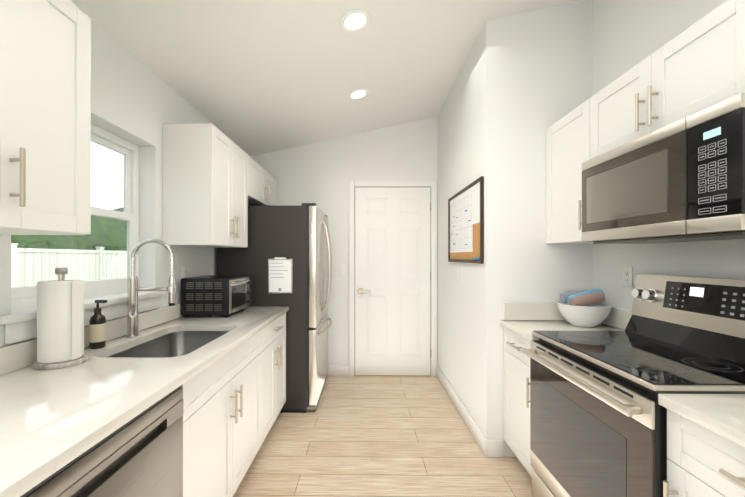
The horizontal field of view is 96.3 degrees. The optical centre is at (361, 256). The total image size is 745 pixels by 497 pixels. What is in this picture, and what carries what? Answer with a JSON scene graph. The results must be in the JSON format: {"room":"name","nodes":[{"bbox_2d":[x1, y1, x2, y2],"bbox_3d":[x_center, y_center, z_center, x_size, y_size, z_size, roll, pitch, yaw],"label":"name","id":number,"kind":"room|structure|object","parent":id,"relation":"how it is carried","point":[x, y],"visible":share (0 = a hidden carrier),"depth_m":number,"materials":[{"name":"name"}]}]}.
{"room":"kitchen","nodes":[
{"label":"kitchen","id":0,"kind":"room"},
{"bbox_2d":[0,0,247,346],"bbox_3d":[-1.362,0.095,0.522,0.150,2.445,6.728,0,0,1],"label":"wall","id":1,"kind":"structure","parent":0,"point":[136,101],"depth_m":2.02,"materials":[{"name":"paint"}]},
{"bbox_2d":[0,0,90,234],"bbox_3d":[-1.101,-0.462,0.885,0.357,0.769,0.600,0,0,1],"label":"upper cabinet","id":2,"kind":"object","parent":1,"relation":"attached to","point":[45,117],"visible":1,"depth_m":1.02,"materials":[{"name":"white wood"}]},
{"bbox_2d":[0,123,164,343],"bbox_3d":[-1.329,-0.183,1.636,0.182,0.994,0.925,0,0,1],"label":"window","id":3,"kind":"structure","parent":1,"relation":"in","point":[20,321],"depth_m":1.77,"materials":[{"name":"white plastic"}]},
{"bbox_2d":[0,303,184,374],"bbox_3d":[-1.258,0.367,1.696,0.022,0.094,2.220,0,0,1],"label":"backsplash","id":4,"kind":"structure","parent":1,"relation":"attached to","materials":[{"name":"stone"}]},
{"bbox_2d":[182,266,187,277],"bbox_3d":[-1.256,0.126,2.377,0.008,0.116,0.072,0,0,1],"label":"electrical outlet","id":5,"kind":"object","parent":1,"relation":"attached to","point":[184,271],"visible":0.69,"depth_m":2.37,"materials":[{"name":"white plastic"}]},
{"bbox_2d":[162,124,247,247],"bbox_3d":[-1.080,-0.460,2.434,0.357,0.769,0.638,0,0,1],"label":"upper cabinet","id":6,"kind":"object","parent":1,"relation":"attached to","point":[204,185],"visible":1,"depth_m":2.12,"materials":[{"name":"white wood"}]},
{"bbox_2d":[248,155,277,205],"bbox_3d":[-1.069,-0.676,3.232,0.357,0.335,0.948,0,0,1],"label":"upper cabinet","id":7,"kind":"object","parent":1,"relation":"attached to","point":[262,186],"visible":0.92,"depth_m":3.13,"materials":[{"name":"white wood"}]},
{"bbox_2d":[71,0,577,156],"bbox_3d":[0.106,-1.481,0.504,3.087,0.770,6.728,0,0,1],"label":"ceiling","id":8,"kind":"structure","parent":0,"point":[250,78],"depth_m":2.21,"materials":[{"name":"paint"}]},
{"bbox_2d":[340,9,369,32],"bbox_3d":[-0.037,-1.379,1.957,0.181,0.044,0.184,0,0,1],"label":"recessed light","id":9,"kind":"object","parent":8,"relation":"in","point":[354,20],"visible":1,"depth_m":1.95,"materials":[{"name":"white plastic"}]},
{"bbox_2d":[348,88,368,99],"bbox_3d":[-0.025,-1.378,2.832,0.181,0.044,0.184,0,0,1],"label":"recessed light","id":10,"kind":"object","parent":8,"relation":"in","point":[359,94],"visible":1,"depth_m":2.83,"materials":[{"name":"white plastic"}]},
{"bbox_2d":[251,116,437,365],"bbox_3d":[-0.196,-0.120,3.796,2.092,2.886,0.150,0,0,1],"label":"wall","id":11,"kind":"structure","parent":0,"point":[321,174],"depth_m":3.72,"materials":[{"name":"paint"}]},
{"bbox_2d":[339,265,344,275],"bbox_3d":[-0.213,0.153,3.714,0.072,0.116,0.010,0,0,1],"label":"light switch","id":12,"kind":"object","parent":11,"relation":"attached to","point":[341,270],"visible":1,"depth_m":3.71,"materials":[{"name":"white plastic"}]},
{"bbox_2d":[349,181,436,375],"bbox_3d":[0.348,0.241,3.672,0.977,2.164,0.078,0,0,1],"label":"door","id":13,"kind":"structure","parent":11,"relation":"in","point":[392,278],"depth_m":3.70,"materials":[{"name":"white"}]},
{"bbox_2d":[233,376,530,496],"bbox_3d":[0.106,1.368,0.500,3.087,0.100,6.728,0,0,1],"label":"floor","id":14,"kind":"structure","parent":0,"point":[381,436],"depth_m":2.26,"materials":[{"name":"brown wood"}]},
{"bbox_2d":[20,384,182,496],"bbox_3d":[-0.944,0.885,0.906,0.596,0.867,0.606,0,0,1],"label":"dishwasher","id":15,"kind":"object","parent":14,"relation":"on","point":[140,455],"visible":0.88,"depth_m":0.96,"materials":[{"name":"silver metal"}]},
{"bbox_2d":[182,313,285,472],"bbox_3d":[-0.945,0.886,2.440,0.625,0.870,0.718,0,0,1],"label":"base cabinet","id":16,"kind":"object","parent":14,"relation":"on","point":[234,400],"depth_m":1.70,"materials":[{"name":"white wood"}]},
{"bbox_2d":[0,303,288,496],"bbox_3d":[-0.944,0.384,1.692,0.650,0.129,2.220,0,0,1],"label":"countertop","id":17,"kind":"structure","parent":16,"relation":"on","point":[52,421],"depth_m":1.06,"materials":[{"name":"stone"}]},
{"bbox_2d":[32,267,88,369],"bbox_3d":[-1.164,0.228,1.295,0.164,0.371,0.164,0,0,1],"label":"paper towel holder","id":18,"kind":"object","parent":17,"relation":"on","point":[60,322],"visible":0.98,"depth_m":1.25,"materials":[{"name":"paper"}]},
{"bbox_2d":[89,300,107,348],"bbox_3d":[-1.196,0.305,1.521,0.070,0.217,0.061,0,0,1],"label":"soap bottle","id":19,"kind":"object","parent":17,"relation":"on","point":[97,330],"visible":0.98,"depth_m":1.50,"materials":[{"name":"black glass"}]},
{"bbox_2d":[126,239,176,337],"bbox_3d":[-1.091,0.160,1.704,0.256,0.508,0.120,0,0,1],"label":"faucet","id":20,"kind":"object","parent":17,"relation":"on","point":[133,289],"visible":1,"depth_m":1.72,"materials":[{"name":"silver metal"}]},
{"bbox_2d":[108,331,228,357],"bbox_3d":[-0.934,0.600,1.696,0.440,0.300,0.690,0,0,1],"label":"sink basin","id":21,"kind":"object","parent":17,"relation":"in","point":[176,344],"visible":0.04,"depth_m":1.98,"materials":[{"name":"silver metal"}]},
{"bbox_2d":[181,275,250,316],"bbox_3d":[-1.038,0.281,2.463,0.374,0.268,0.401,0,0,1],"label":"toaster oven","id":22,"kind":"object","parent":17,"relation":"on","point":[225,295],"visible":1,"depth_m":2.27,"materials":[{"name":"black metal"}]},
{"bbox_2d":[217,203,331,412],"bbox_3d":[-0.755,0.433,3.250,0.928,1.777,0.898,0,0,1],"label":"fridge","id":23,"kind":"object","parent":14,"relation":"on","point":[283,257],"visible":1,"depth_m":2.82,"materials":[{"name":"grey metal"}]},
{"bbox_2d":[504,327,531,476],"bbox_3d":[1.209,0.885,1.986,0.620,0.870,0.428,0,0,1],"label":"base cabinet","id":24,"kind":"object","parent":14,"relation":"on","point":[517,399],"visible":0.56,"depth_m":2.02,"materials":[{"name":"white wood"}]},
{"bbox_2d":[500,302,631,340],"bbox_3d":[1.216,0.374,1.986,0.606,0.149,0.429,0,0,1],"label":"countertop","id":25,"kind":"structure","parent":24,"relation":"on","point":[525,319],"depth_m":2.08,"materials":[{"name":"stone"}]},
{"bbox_2d":[556,289,611,326],"bbox_3d":[1.344,0.304,2.021,0.286,0.220,0.286,0,0,1],"label":"bowl","id":26,"kind":"object","parent":25,"relation":"on","point":[584,308],"visible":1,"depth_m":1.95,"materials":[{"name":"white ceramic"}]},
{"bbox_2d":[523,274,744,496],"bbox_3d":[1.172,0.704,1.389,0.668,1.230,0.754,0,0,1],"label":"range","id":27,"kind":"object","parent":14,"relation":"on","point":[598,420],"visible":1,"depth_m":1.33,"materials":[{"name":"silver metal"}]},
{"bbox_2d":[663,409,744,496],"bbox_3d":[1.187,0.883,0.439,0.620,0.870,1.134,0,0,1],"label":"base cabinet","id":28,"kind":"object","parent":14,"relation":"on","point":[702,461],"visible":0.88,"depth_m":0.91,"materials":[{"name":"white wood"}]},
{"bbox_2d":[658,394,744,447],"bbox_3d":[1.194,0.372,0.440,0.606,0.149,1.135,0,0,1],"label":"countertop","id":29,"kind":"structure","parent":28,"relation":"on","point":[723,415],"depth_m":0.91,"materials":[{"name":"stone"}]},
{"bbox_2d":[438,0,591,456],"bbox_3d":[1.262,-0.210,3.027,0.845,3.064,1.648,0,0,1],"label":"wall","id":30,"kind":"structure","parent":0,"point":[522,83],"depth_m":2.21,"materials":[{"name":"paint"}]},
{"bbox_2d":[457,266,459,279],"bbox_3d":[0.831,0.141,2.868,0.010,0.116,0.072,0,0,1],"label":"light switch","id":31,"kind":"object","parent":30,"relation":"attached to","point":[458,273],"visible":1,"depth_m":2.85,"materials":[{"name":"white plastic"}]},
{"bbox_2d":[437,366,489,456],"bbox_3d":[0.829,1.264,2.948,0.026,0.115,1.512,0,0,1],"label":"baseboard","id":32,"kind":"structure","parent":30,"relation":"attached to","point":[483,443],"depth_m":2.60,"materials":[{"name":"white wood"}]},
{"bbox_2d":[448,176,483,263],"bbox_3d":[0.821,-0.249,2.700,0.025,0.590,0.898,0,0,1],"label":"frame","id":33,"kind":"object","parent":30,"relation":"attached to","point":[466,224],"visible":1,"depth_m":2.58,"materials":[{"name":"brown"}]},
{"bbox_2d":[592,0,744,309],"bbox_3d":[1.563,-0.215,-0.342,0.150,3.064,5.080,0,0,1],"label":"wall","id":34,"kind":"structure","parent":0,"point":[627,35],"depth_m":1.81,"materials":[{"name":"paint"}]},
{"bbox_2d":[546,98,593,243],"bbox_3d":[1.348,-0.465,1.985,0.341,0.760,0.430,0,0,1],"label":"upper cabinet","id":35,"kind":"object","parent":34,"relation":"attached to","point":[567,144],"visible":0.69,"depth_m":1.99,"materials":[{"name":"white wood"}]},
{"bbox_2d":[622,267,632,287],"bbox_3d":[1.514,0.115,1.899,0.008,0.116,0.072,0,0,1],"label":"electrical outlet","id":36,"kind":"object","parent":34,"relation":"attached to","point":[627,276],"visible":1,"depth_m":1.89,"materials":[{"name":"white plastic"}]},
{"bbox_2d":[590,0,744,158],"bbox_3d":[1.340,-0.673,1.389,0.341,0.346,0.758,0,0,1],"label":"upper cabinet","id":37,"kind":"object","parent":34,"relation":"attached to","point":[697,66],"visible":0.81,"depth_m":1.28,"materials":[{"name":"white wood"}]},
{"bbox_2d":[581,93,744,243],"bbox_3d":[1.335,-0.284,1.389,0.350,0.430,0.754,0,0,1],"label":"over-the-range microwave","id":38,"kind":"object","parent":37,"relation":"attached to","point":[682,180],"visible":1,"depth_m":1.24,"materials":[{"name":"silver metal"}]},
{"bbox_3d":[-30.537,1.740,15.309,58.563,0.200,90.000,0,0,1],"label":"ground","id":39,"kind":"structure","parent":0,"visible":0},
{"bbox_2d":[11,243,126,287],"bbox_3d":[-7.450,0.678,13.953,0.160,1.920,52.080,0,0,1],"label":"fence","id":40,"kind":"object","parent":39,"relation":"on","point":[18,268],"depth_m":8.45,"materials":[{"name":"plastic"}]},
{"bbox_2d":[11,207,126,250],"bbox_3d":[-12.722,-0.172,16.979,6.930,6.032,58.876,0,0,1],"label":"trees","id":41,"kind":"object","parent":39,"relation":"on","point":[75,239],"depth_m":14.02,"materials":[{"name":"green plant"}]}
]}

